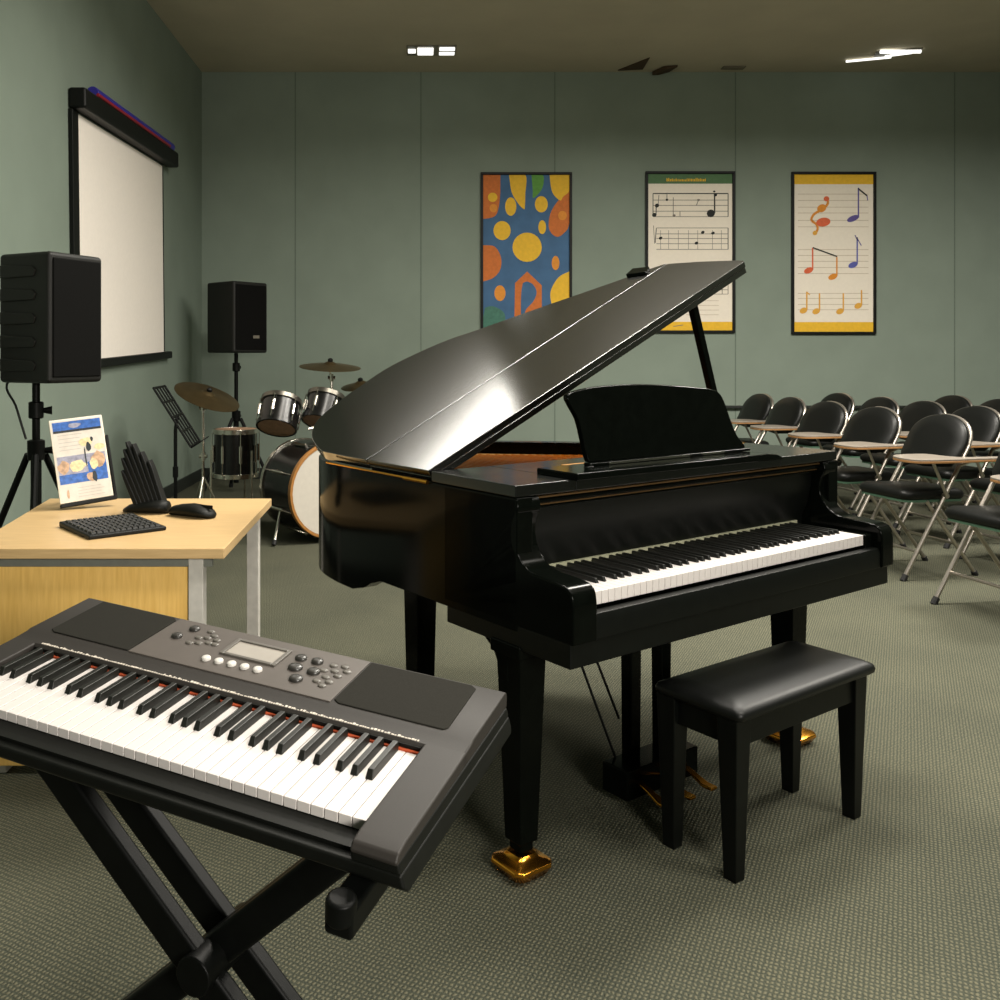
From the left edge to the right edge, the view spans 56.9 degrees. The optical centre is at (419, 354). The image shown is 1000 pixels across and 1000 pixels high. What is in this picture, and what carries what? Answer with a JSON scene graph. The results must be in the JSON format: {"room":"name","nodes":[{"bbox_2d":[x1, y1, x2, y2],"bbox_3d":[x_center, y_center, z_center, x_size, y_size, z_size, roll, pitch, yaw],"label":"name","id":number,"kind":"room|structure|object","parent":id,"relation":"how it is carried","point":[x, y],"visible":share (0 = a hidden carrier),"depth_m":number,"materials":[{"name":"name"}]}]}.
{"room":"music room","nodes":[
{"label":"music room","id":0,"kind":"room"},
{"bbox_2d":[0,0,201,526],"bbox_3d":[-2.430,-0.868,4.200,0.100,4.436,11.600,0,0,0],"label":"wall","id":1,"kind":"structure","parent":0,"point":[123,49],"depth_m":6.92,"materials":[{"name":"green paint"}]},
{"bbox_2d":[68,87,178,366],"bbox_3d":[-2.317,-0.893,7.399,0.120,1.995,2.421,0,0,0],"label":"projection screen","id":2,"kind":"object","parent":1,"relation":"attached to","point":[116,196],"visible":0.74,"depth_m":7.19,"materials":[{"name":"fabric"}]},
{"bbox_2d":[88,86,174,149],"bbox_3d":[-2.331,-1.902,7.546,0.087,0.154,2.042,0,0,0],"label":"tube","id":3,"kind":"object","parent":2,"relation":"on","point":[94,90],"visible":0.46,"depth_m":7.17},
{"bbox_2d":[96,93,170,146],"bbox_3d":[-2.272,-1.866,7.397,0.026,0.088,1.860,0,0,0],"label":"tube","id":4,"kind":"object","parent":2,"relation":"on","point":[100,96],"visible":0.96,"depth_m":7.19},
{"bbox_2d":[163,468,201,498],"bbox_3d":[-2.371,1.290,4.190,0.018,0.120,11.580,0,0,0],"label":"baseboard","id":5,"kind":"structure","parent":1,"relation":"attached to","point":[187,481],"depth_m":9.20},
{"bbox_2d":[0,479,999,999],"bbox_3d":[2.160,1.400,4.200,9.280,0.100,11.800,0,0,0],"label":"floor","id":6,"kind":"structure","parent":0,"point":[898,900],"depth_m":2.44,"materials":[{"name":"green carpet"}]},
{"bbox_2d":[0,383,57,527],"bbox_3d":[-1.891,0.748,4.516,0.779,1.218,0.690,0,0,-20],"label":"speaker stand","id":7,"kind":"object","parent":6,"relation":"on","point":[37,451],"visible":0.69,"depth_m":4.60,"materials":[{"name":"black metal"}]},
{"bbox_2d":[5,383,26,438],"bbox_3d":[-2.054,0.233,4.666,0.102,0.377,0.260,0,0,-23],"label":"cable","id":8,"kind":"object","parent":7,"relation":"attached to","point":[6,386],"visible":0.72,"depth_m":4.58,"materials":[{"name":"black rubber"}]},
{"bbox_2d":[0,251,100,383],"bbox_3d":[-1.864,-0.182,4.634,0.368,0.640,0.363,0,0,26],"label":"loudspeaker","id":9,"kind":"object","parent":7,"relation":"on","point":[50,302],"visible":1,"depth_m":4.49,"materials":[{"name":"plastic"}]},
{"bbox_2d":[53,257,100,376],"bbox_3d":[-1.704,-0.182,4.558,0.012,0.580,0.306,0,0,26],"label":"grille","id":10,"kind":"object","parent":9,"relation":"attached to","point":[76,280],"depth_m":4.55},
{"bbox_2d":[0,499,271,772],"bbox_3d":[-1.096,0.980,3.394,0.958,0.740,1.011,0,0,0],"label":"desk","id":11,"kind":"object","parent":6,"relation":"on","point":[47,569],"visible":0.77,"depth_m":2.94,"materials":[{"name":"brown wood"}]},
{"bbox_2d":[60,435,117,508],"bbox_3d":[-1.382,0.467,3.760,0.222,0.283,0.257,0,0,-31],"label":"holder","id":12,"kind":"object","parent":11,"relation":"on","point":[114,496],"visible":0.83,"depth_m":3.70,"materials":[{"name":"black plastic"}]},
{"bbox_2d":[49,415,112,503],"bbox_3d":[-1.361,0.416,3.683,0.234,0.342,0.088,0,0,-31],"label":"poster","id":13,"kind":"object","parent":12,"relation":"on","point":[81,463],"visible":1,"depth_m":3.68,"materials":[{"name":"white paper"}]},
{"bbox_2d":[59,513,165,539],"bbox_3d":[-1.080,0.597,3.220,0.270,0.025,0.300,0,0,-39],"label":"keyboard","id":14,"kind":"object","parent":11,"relation":"on","point":[90,528],"visible":1,"depth_m":3.17,"materials":[{"name":"plastic"}]},
{"bbox_2d":[121,441,170,512],"bbox_3d":[-1.058,0.472,3.548,0.186,0.273,0.104,0,0,8],"label":"file sorter","id":15,"kind":"object","parent":11,"relation":"on","point":[142,481],"visible":1,"depth_m":3.53,"materials":[{"name":"plastic"}]},
{"bbox_2d":[168,503,216,517],"bbox_3d":[-0.860,0.584,3.461,0.201,0.049,0.097,0,0,24],"label":"computer mouse","id":16,"kind":"object","parent":11,"relation":"on","point":[189,509],"visible":1,"depth_m":3.42,"materials":[{"name":"plastic"}]},
{"bbox_2d":[152,385,208,498],"bbox_3d":[-1.535,0.774,6.018,0.435,1.143,0.498,0,0,-17],"label":"music stand","id":17,"kind":"object","parent":6,"relation":"on","point":[177,418],"visible":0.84,"depth_m":5.99,"materials":[{"name":"black metal"}]},
{"bbox_2d":[174,382,238,498],"bbox_3d":[-1.626,0.776,7.003,0.476,1.132,0.498,0,0,0],"label":"cymbal","id":18,"kind":"object","parent":6,"relation":"on","point":[204,396],"visible":0.91,"depth_m":6.98,"materials":[{"name":"brown metal"}]},
{"bbox_2d":[36,769,387,999],"bbox_3d":[-0.364,0.978,1.565,0.827,0.738,0.535,0,0,23],"label":"keyboard stand","id":19,"kind":"object","parent":6,"relation":"on","point":[199,965],"visible":0.57,"depth_m":1.59,"materials":[{"name":"black metal"}]},
{"bbox_2d":[0,598,510,891],"bbox_3d":[-0.367,0.611,1.574,0.951,0.190,0.457,0,0,23],"label":"keyboard","id":20,"kind":"object","parent":19,"relation":"on","point":[362,768],"visible":1,"depth_m":1.47,"materials":[{"name":"grey plastic"}]},
{"bbox_2d":[201,353,263,497],"bbox_3d":[-1.704,0.669,8.968,0.659,1.376,0.745,0,0,10],"label":"speaker stand","id":21,"kind":"object","parent":6,"relation":"on","point":[236,415],"visible":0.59,"depth_m":8.96,"materials":[{"name":"black metal"}]},
{"bbox_2d":[208,281,266,352],"bbox_3d":[-1.796,-0.362,8.977,0.441,0.685,0.430,0,0,38],"label":"loudspeaker","id":22,"kind":"object","parent":21,"relation":"on","point":[237,310],"visible":1,"depth_m":8.81,"materials":[{"name":"plastic"}]},
{"bbox_2d":[236,284,265,349],"bbox_3d":[-1.629,-0.362,8.846,0.012,0.625,0.386,0,0,38],"label":"grille","id":23,"kind":"object","parent":22,"relation":"attached to","point":[250,298],"depth_m":8.84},
{"bbox_2d":[210,427,259,498],"bbox_3d":[-1.489,0.970,7.344,0.402,0.765,0.412,0,0,0],"label":"floor tom","id":24,"kind":"object","parent":6,"relation":"on","point":[235,451],"depth_m":7.18,"materials":[{"name":"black metal"}]},
{"bbox_2d":[259,426,319,545],"bbox_3d":[-0.769,0.928,6.816,0.868,0.839,0.496,0,0,-35],"label":"bass drum","id":25,"kind":"object","parent":6,"relation":"on","point":[289,477],"visible":0.5,"depth_m":6.54,"materials":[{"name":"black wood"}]},
{"bbox_2d":[256,390,301,436],"bbox_3d":[-1.071,0.449,6.982,0.336,0.369,0.392,0,0,0],"label":"tom drum","id":26,"kind":"object","parent":25,"relation":"attached to","point":[279,416],"visible":1,"depth_m":6.89,"materials":[{"name":"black metal"}]},
{"bbox_2d":[301,387,344,426],"bbox_3d":[-0.740,0.416,7.051,0.305,0.351,0.378,0,0,21],"label":"tom drum","id":27,"kind":"object","parent":25,"relation":"attached to","point":[320,400],"visible":0.66,"depth_m":6.96,"materials":[{"name":"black metal"}]},
{"bbox_2d":[299,358,360,388],"bbox_3d":[-0.726,0.684,7.452,0.507,1.318,0.496,0,0,0],"label":"cymbal","id":28,"kind":"object","parent":6,"relation":"on","point":[329,366],"visible":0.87,"depth_m":7.37,"materials":[{"name":"brown metal"}]},
{"bbox_2d":[341,377,366,391],"bbox_3d":[-0.483,0.766,7.742,0.370,1.152,0.357,0,0,0],"label":"cymbal","id":29,"kind":"object","parent":6,"relation":"on","point":[351,387],"visible":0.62,"depth_m":7.71,"materials":[{"name":"brown metal"}]},
{"bbox_2d":[491,846,551,883],"bbox_3d":[0.265,1.322,2.398,0.129,0.056,0.129,0,0,-35],"label":"cup","id":30,"kind":"object","parent":6,"relation":"on","point":[524,865],"depth_m":2.37,"materials":[{"name":"gold metal"}]},
{"bbox_2d":[312,260,892,883],"bbox_3d":[0.478,0.489,3.272,1.492,1.723,1.670,0,0,-35],"label":"grand piano","id":31,"kind":"object","parent":6,"relation":"on","point":[658,527],"visible":0.94,"depth_m":2.79,"materials":[{"name":"black paint"}]},
{"bbox_2d":[537,451,784,480],"bbox_3d":[0.758,0.327,2.772,0.948,0.023,0.160,0,0,-35],"label":"shelf","id":32,"kind":"object","parent":31,"relation":"attached to","point":[637,467],"depth_m":2.69,"materials":[{"name":"black paint"}]},
{"bbox_2d":[730,393,773,444],"bbox_3d":[3.153,0.866,8.839,0.683,0.987,0.600,0,0,-10],"label":"chair","id":33,"kind":"object","parent":6,"relation":"on","point":[755,410],"visible":0.56,"depth_m":8.77,"materials":[{"name":"leather"}]},
{"bbox_2d":[655,641,875,883],"bbox_3d":[0.988,1.119,2.600,0.654,0.463,0.283,0,0,-35],"label":"piano bench","id":34,"kind":"object","parent":6,"relation":"on","point":[740,701],"visible":1,"depth_m":2.50,"materials":[{"name":"black wood"}]},
{"bbox_2d":[750,397,805,446],"bbox_3d":[3.153,0.866,8.109,0.683,0.987,0.600,0,0,-9],"label":"chair","id":35,"kind":"object","parent":6,"relation":"on","point":[784,417],"visible":0.52,"depth_m":8.05,"materials":[{"name":"leather"}]},
{"bbox_2d":[766,727,815,745],"bbox_3d":[1.290,1.322,3.209,0.146,0.056,0.146,0,0,-35],"label":"cup","id":36,"kind":"object","parent":6,"relation":"on","point":[808,735],"depth_m":3.17,"materials":[{"name":"gold metal"}]},
{"bbox_2d":[788,401,847,507],"bbox_3d":[3.157,0.866,7.343,0.683,0.987,0.600,0,0,-15],"label":"chair","id":37,"kind":"object","parent":6,"relation":"on","point":[824,421],"visible":0.57,"depth_m":7.30,"materials":[{"name":"leather"}]},
{"bbox_2d":[785,393,856,494],"bbox_3d":[3.986,0.866,8.982,0.683,0.987,0.600,0,0,-13],"label":"chair","id":38,"kind":"object","parent":6,"relation":"on","point":[846,400],"visible":0.24,"depth_m":8.88,"materials":[{"name":"leather"}]},
{"bbox_2d":[822,397,902,509],"bbox_3d":[3.974,0.866,8.130,0.683,0.987,0.600,0,0,-11],"label":"chair","id":39,"kind":"object","parent":6,"relation":"on","point":[887,402],"visible":0.26,"depth_m":8.06,"materials":[{"name":"leather"}]},
{"bbox_2d":[833,406,906,546],"bbox_3d":[3.157,0.866,6.543,0.683,0.987,0.600,0,0,-15],"label":"chair","id":40,"kind":"object","parent":6,"relation":"on","point":[877,429],"visible":0.7,"depth_m":6.43,"materials":[{"name":"leather"}]},
{"bbox_2d":[852,401,951,527],"bbox_3d":[3.976,0.866,7.412,0.683,0.987,0.600,0,0,-13],"label":"chair","id":41,"kind":"object","parent":6,"relation":"on","point":[912,413],"visible":0.35,"depth_m":7.45,"materials":[{"name":"leather"}]},
{"bbox_2d":[859,414,997,581],"bbox_3d":[3.165,0.866,5.731,0.683,0.987,0.600,0,0,-12],"label":"chair","id":42,"kind":"object","parent":6,"relation":"on","point":[936,440],"visible":0.97,"depth_m":5.63,"materials":[{"name":"leather"}]},
{"bbox_2d":[896,395,976,505],"bbox_3d":[4.815,0.866,8.461,0.683,0.987,0.600,0,0,-12],"label":"chair","id":43,"kind":"object","parent":6,"relation":"on","point":[951,403],"visible":0.18,"depth_m":8.48,"materials":[{"name":"leather"}]},
{"bbox_2d":[896,406,999,548],"bbox_3d":[3.946,0.866,6.662,0.683,0.987,0.600,0,0,-13],"label":"chair","id":44,"kind":"object","parent":6,"relation":"on","point":[984,421],"visible":0.56,"depth_m":6.56,"materials":[{"name":"leather"}]},
{"bbox_2d":[929,399,999,510],"bbox_3d":[4.806,0.866,7.742,0.683,0.987,0.600,0,0,-13],"label":"chair","id":45,"kind":"object","parent":6,"relation":"on","point":[995,403],"visible":0.18,"depth_m":7.78,"materials":[{"name":"leather"}]},
{"bbox_2d":[930,452,999,604],"bbox_3d":[3.160,0.866,4.761,0.683,0.987,0.600,0,0,-12],"label":"chair","id":46,"kind":"object","parent":6,"relation":"on","point":[983,516],"visible":1,"depth_m":4.89,"materials":[{"name":"leather"}]},
{"bbox_2d":[959,478,999,558],"bbox_3d":[3.966,0.866,5.883,0.683,0.987,0.600,0,0,-14],"label":"chair","id":47,"kind":"object","parent":6,"relation":"on","point":[977,484],"visible":0.7,"depth_m":5.99,"materials":[{"name":"leather"}]},
{"bbox_2d":[147,0,999,71],"bbox_3d":[2.160,-3.136,4.200,9.280,0.100,11.800,0,0,0],"label":"ceiling","id":48,"kind":"structure","parent":0,"point":[217,35],"depth_m":8.77,"materials":[{"name":"beige paint"}]},
{"bbox_2d":[406,45,456,55],"bbox_3d":[0.115,-3.075,9.270,0.500,0.021,0.300,0,0,0],"label":"recessed light","id":49,"kind":"object","parent":48,"relation":"in","point":[412,50],"visible":1,"depth_m":9.23,"materials":[{"name":"white plastic"}]},
{"bbox_2d":[618,57,649,70],"bbox_3d":[2.349,-3.079,9.761,0.206,0.011,0.484,0,0,-30],"label":"panel","id":50,"kind":"object","parent":48,"relation":"attached to","point":[640,65],"visible":1,"depth_m":9.77,"materials":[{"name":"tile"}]},
{"bbox_2d":[652,65,677,74],"bbox_3d":[2.643,-3.060,9.857,0.140,0.043,0.287,0,0,-24],"label":"scrap","id":51,"kind":"object","parent":48,"relation":"hanging from","point":[665,69],"visible":1,"depth_m":9.83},
{"bbox_2d":[721,66,745,69],"bbox_3d":[3.360,-3.076,9.830,0.240,0.017,0.100,0,0,0],"label":"ceiling vent","id":52,"kind":"object","parent":48,"relation":"in","point":[723,67],"visible":1,"depth_m":9.81,"materials":[{"name":"paint"}]},
{"bbox_2d":[846,48,922,62],"bbox_3d":[4.736,-3.063,9.352,0.690,0.043,0.268,0,0,19],"label":"ceiling light","id":53,"kind":"object","parent":48,"relation":"attached to","point":[882,54],"visible":1,"depth_m":9.28,"materials":[{"name":"white plastic"}]},
{"bbox_2d":[202,72,999,467],"bbox_3d":[2.160,-0.868,10.049,9.080,4.436,0.102,0,0,0],"label":"wall","id":54,"kind":"structure","parent":0,"point":[354,197],"depth_m":10.00,"materials":[{"name":"green paint"}]},
{"bbox_2d":[481,172,571,327],"bbox_3d":[1.157,-1.120,9.984,0.995,1.740,0.028,0,0,0],"label":"poster","id":55,"kind":"object","parent":54,"relation":"attached to","point":[526,217],"visible":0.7,"depth_m":9.99,"materials":[{"name":"multicoloured paper"}]},
{"bbox_2d":[205,468,992,478],"bbox_3d":[2.160,1.290,9.991,9.080,0.120,0.018,0,0,0],"label":"baseboard","id":56,"kind":"structure","parent":54,"relation":"attached to","point":[904,476],"depth_m":9.98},
{"bbox_2d":[645,171,734,332],"bbox_3d":[2.942,-1.120,9.984,0.975,1.760,0.028,0,0,0],"label":"poster","id":57,"kind":"object","parent":54,"relation":"attached to","point":[690,215],"visible":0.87,"depth_m":9.99,"materials":[{"name":"white paper"}]},
{"bbox_2d":[791,172,875,333],"bbox_3d":[4.505,-1.110,9.984,0.920,1.770,0.028,0,0,0],"label":"poster","id":58,"kind":"object","parent":54,"relation":"attached to","point":[833,214],"visible":1,"depth_m":9.99,"materials":[{"name":"white paper"}]},
{"bbox_2d":[726,405,978,408],"bbox_3d":[4.900,0.566,9.977,3.200,0.032,0.045,0,0,0],"label":"trim","id":59,"kind":"structure","parent":54,"relation":"attached to","point":[727,406],"depth_m":9.96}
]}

